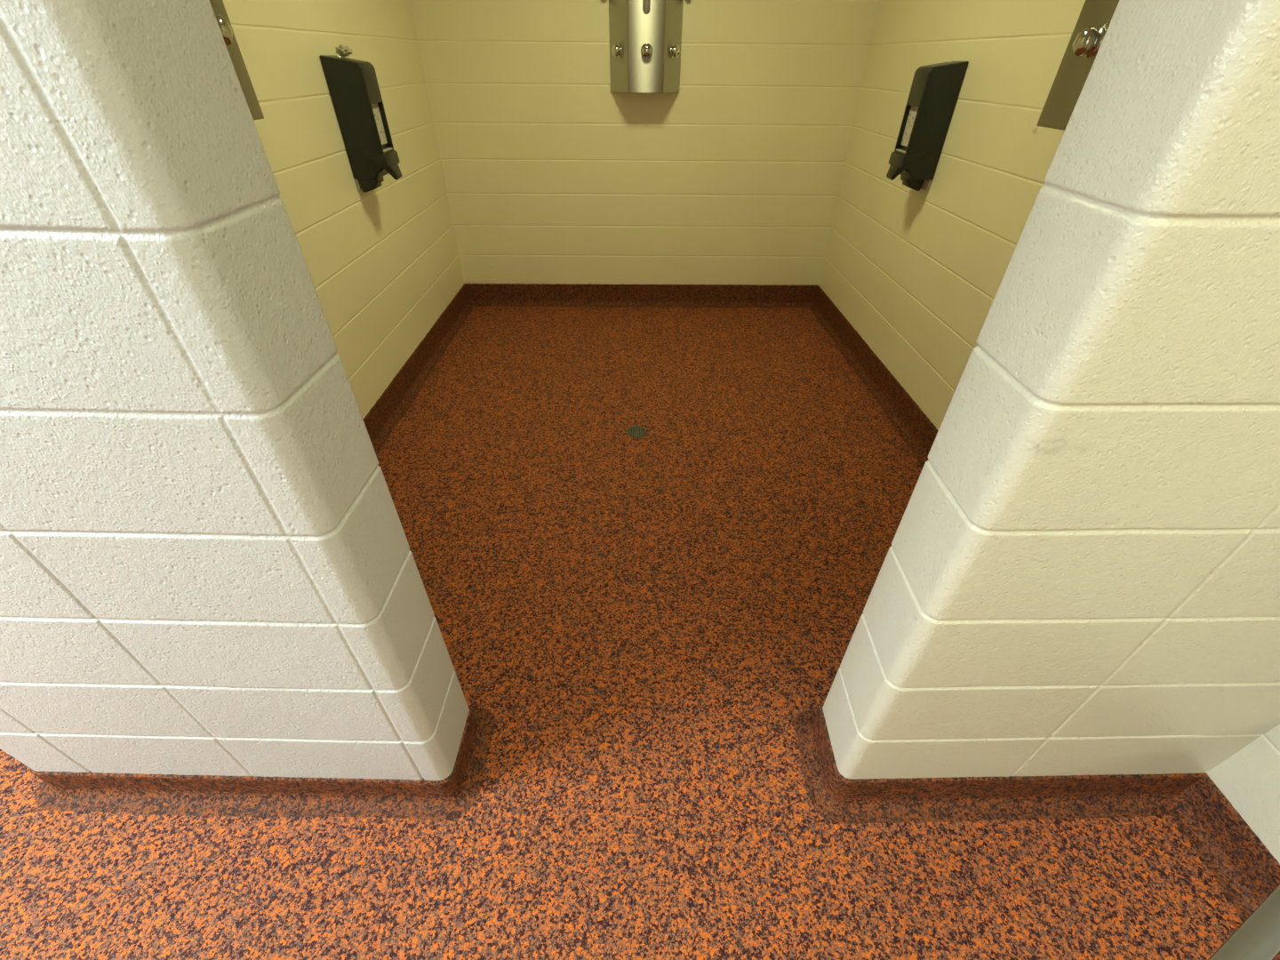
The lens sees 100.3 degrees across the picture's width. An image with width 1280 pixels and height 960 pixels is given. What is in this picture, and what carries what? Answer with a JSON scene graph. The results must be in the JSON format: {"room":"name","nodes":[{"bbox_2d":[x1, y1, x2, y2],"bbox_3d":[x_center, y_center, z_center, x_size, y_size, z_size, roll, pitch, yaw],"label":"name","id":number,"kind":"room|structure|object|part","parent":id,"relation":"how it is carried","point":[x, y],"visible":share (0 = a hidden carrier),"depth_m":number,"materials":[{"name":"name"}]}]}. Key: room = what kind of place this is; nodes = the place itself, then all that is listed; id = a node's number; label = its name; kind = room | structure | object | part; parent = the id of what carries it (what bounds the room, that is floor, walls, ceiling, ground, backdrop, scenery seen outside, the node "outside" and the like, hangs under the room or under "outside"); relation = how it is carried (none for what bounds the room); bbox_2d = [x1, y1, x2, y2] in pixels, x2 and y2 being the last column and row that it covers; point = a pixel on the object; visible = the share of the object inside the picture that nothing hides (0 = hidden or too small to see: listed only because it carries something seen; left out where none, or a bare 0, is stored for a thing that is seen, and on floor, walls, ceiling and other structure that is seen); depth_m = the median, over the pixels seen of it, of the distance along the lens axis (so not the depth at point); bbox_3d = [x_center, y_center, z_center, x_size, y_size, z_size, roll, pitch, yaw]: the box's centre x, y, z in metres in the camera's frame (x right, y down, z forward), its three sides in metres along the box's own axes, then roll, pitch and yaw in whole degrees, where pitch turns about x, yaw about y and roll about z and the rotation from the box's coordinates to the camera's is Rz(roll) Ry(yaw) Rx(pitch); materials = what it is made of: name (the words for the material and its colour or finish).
{"room":"locker room showers","nodes":[
{"label":"locker room showers","id":0,"kind":"room"},
{"bbox_2d":[0,0,469,780],"bbox_3d":[-0.960,-1.314,1.939,1.010,2.720,3.586,0,38,-1],"label":"wall","id":1,"kind":"structure","parent":0,"point":[208,566],"depth_m":0.70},
{"bbox_2d":[29,283,1279,959],"bbox_3d":[-0.054,0.370,1.809,2.926,0.198,5.884,0,38,-1],"label":"baseboard","id":2,"kind":"structure","parent":1,"relation":"attached to","point":[1244,868],"depth_m":1.30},
{"bbox_2d":[222,0,463,418],"bbox_3d":[-1.306,-1.358,2.007,0.004,2.741,3.416,0,38,-1],"label":"wall","id":3,"kind":"structure","parent":0,"point":[383,262],"depth_m":2.47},
{"bbox_2d":[209,0,263,120],"bbox_3d":[-1.157,-1.375,1.201,0.274,0.950,0.524,0,38,-1],"label":"shower column","id":4,"kind":"structure","parent":3,"relation":"attached to","point":[218,6],"depth_m":1.47,"materials":[{"name":"silver metal"}]},
{"bbox_2d":[319,55,402,192],"bbox_3d":[-1.218,-1.577,2.388,0.185,0.501,0.155,0,38,-1],"label":"soap dispenser","id":5,"kind":"object","parent":3,"relation":"attached to","point":[353,85],"visible":1,"depth_m":2.33,"materials":[{"name":"black plastic"}]},
{"bbox_2d":[335,44,352,56],"bbox_3d":[-1.247,-1.806,2.250,0.069,0.042,0.059,-15,41,-19],"label":"scrap","id":6,"kind":"object","parent":5,"relation":"on","point":[342,51],"visible":1,"depth_m":2.24,"materials":[{"name":"paper"}]},
{"bbox_3d":[-1.305,-1.565,2.396,0.012,0.456,0.132,0,38,-1],"label":"wall plate","id":7,"kind":"part","parent":5,"relation":"part of","materials":[{"name":"plastic"}]},
{"bbox_3d":[-1.150,-1.442,2.495,0.047,0.062,0.102,0,38,-1],"label":"lever","id":8,"kind":"part","parent":5,"relation":"part of","materials":[{"name":"black plastic"}]},
{"bbox_2d":[0,305,1244,959],"bbox_3d":[-0.936,0.415,1.841,4.781,0.074,5.900,0,38,-1],"label":"floor","id":9,"kind":"structure","parent":0,"point":[644,625],"depth_m":1.38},
{"bbox_2d":[626,425,646,437],"bbox_3d":[-0.018,-0.246,2.754,0.104,0.017,0.104,0,38,-1],"label":"floor drain","id":10,"kind":"object","parent":9,"relation":"in","point":[634,431],"visible":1,"depth_m":2.75,"materials":[{"name":"metal"}]},
{"bbox_2d":[409,0,879,285],"bbox_3d":[0.027,-2.412,3.361,2.725,2.740,0.004,0,38,-1],"label":"wall","id":11,"kind":"structure","parent":0,"point":[552,174],"depth_m":3.50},
{"bbox_2d":[608,0,689,93],"bbox_3d":[0.037,-2.719,2.942,0.524,0.950,0.274,0,38,-1],"label":"shower column","id":12,"kind":"structure","parent":11,"relation":"attached to","point":[645,36],"depth_m":3.09,"materials":[{"name":"silver metal"}]},
{"bbox_3d":[-0.141,-2.519,3.135,0.035,0.068,0.068,-21,43,-25],"label":"knob","id":13,"kind":"part","parent":12,"relation":"part of","materials":[{"name":"silver metal"}]},
{"bbox_3d":[0.209,-2.520,3.140,0.035,0.068,0.068,20,42,23],"label":"knob","id":14,"kind":"part","parent":12,"relation":"part of","materials":[{"name":"silver metal"}]},
{"bbox_2d":[818,0,1085,430],"bbox_3d":[1.401,-1.356,2.040,0.004,2.741,3.431,0,38,-1],"label":"wall","id":15,"kind":"structure","parent":0,"point":[918,276],"depth_m":2.45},
{"bbox_2d":[886,61,968,191],"bbox_3d":[1.301,-1.623,2.474,0.185,0.501,0.155,0,38,-1],"label":"soap dispenser","id":16,"kind":"object","parent":15,"relation":"attached to","point":[935,89],"visible":1,"depth_m":2.42,"materials":[{"name":"black plastic"}]},
{"bbox_3d":[1.230,-1.488,2.579,0.047,0.062,0.102,0,38,-1],"label":"lever","id":17,"kind":"part","parent":16,"relation":"part of","materials":[{"name":"black plastic"}]},
{"bbox_3d":[1.387,-1.612,2.484,0.012,0.456,0.132,0,38,-1],"label":"wall plate","id":18,"kind":"part","parent":16,"relation":"part of","materials":[{"name":"plastic"}]},
{"bbox_2d":[1036,0,1119,130],"bbox_3d":[1.274,-1.395,1.265,0.274,0.950,0.524,0,38,-1],"label":"shower column","id":19,"kind":"structure","parent":15,"relation":"attached to","point":[1095,17],"depth_m":1.49,"materials":[{"name":"silver metal"}]},
{"bbox_2d":[822,0,1279,779],"bbox_3d":[0.953,-0.253,0.618,0.958,2.721,0.182,0,38,-1],"label":"wall","id":20,"kind":"structure","parent":0,"point":[1079,574],"depth_m":0.72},
{"bbox_2d":[1206,723,1279,863],"bbox_3d":[1.362,0.486,-0.356,0.004,2.670,2.306,0,38,-1],"label":"wall","id":21,"kind":"structure","parent":0,"point":[1250,779],"depth_m":1.16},
{"bbox_2d":[1208,884,1279,959],"bbox_3d":[0.881,0.750,0.877,1.051,0.624,0.084,-16,41,-20],"label":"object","id":22,"kind":"object","parent":21,"relation":"attached to","point":[1258,938],"visible":1,"depth_m":0.66,"materials":[{"name":"metal"}]}
]}

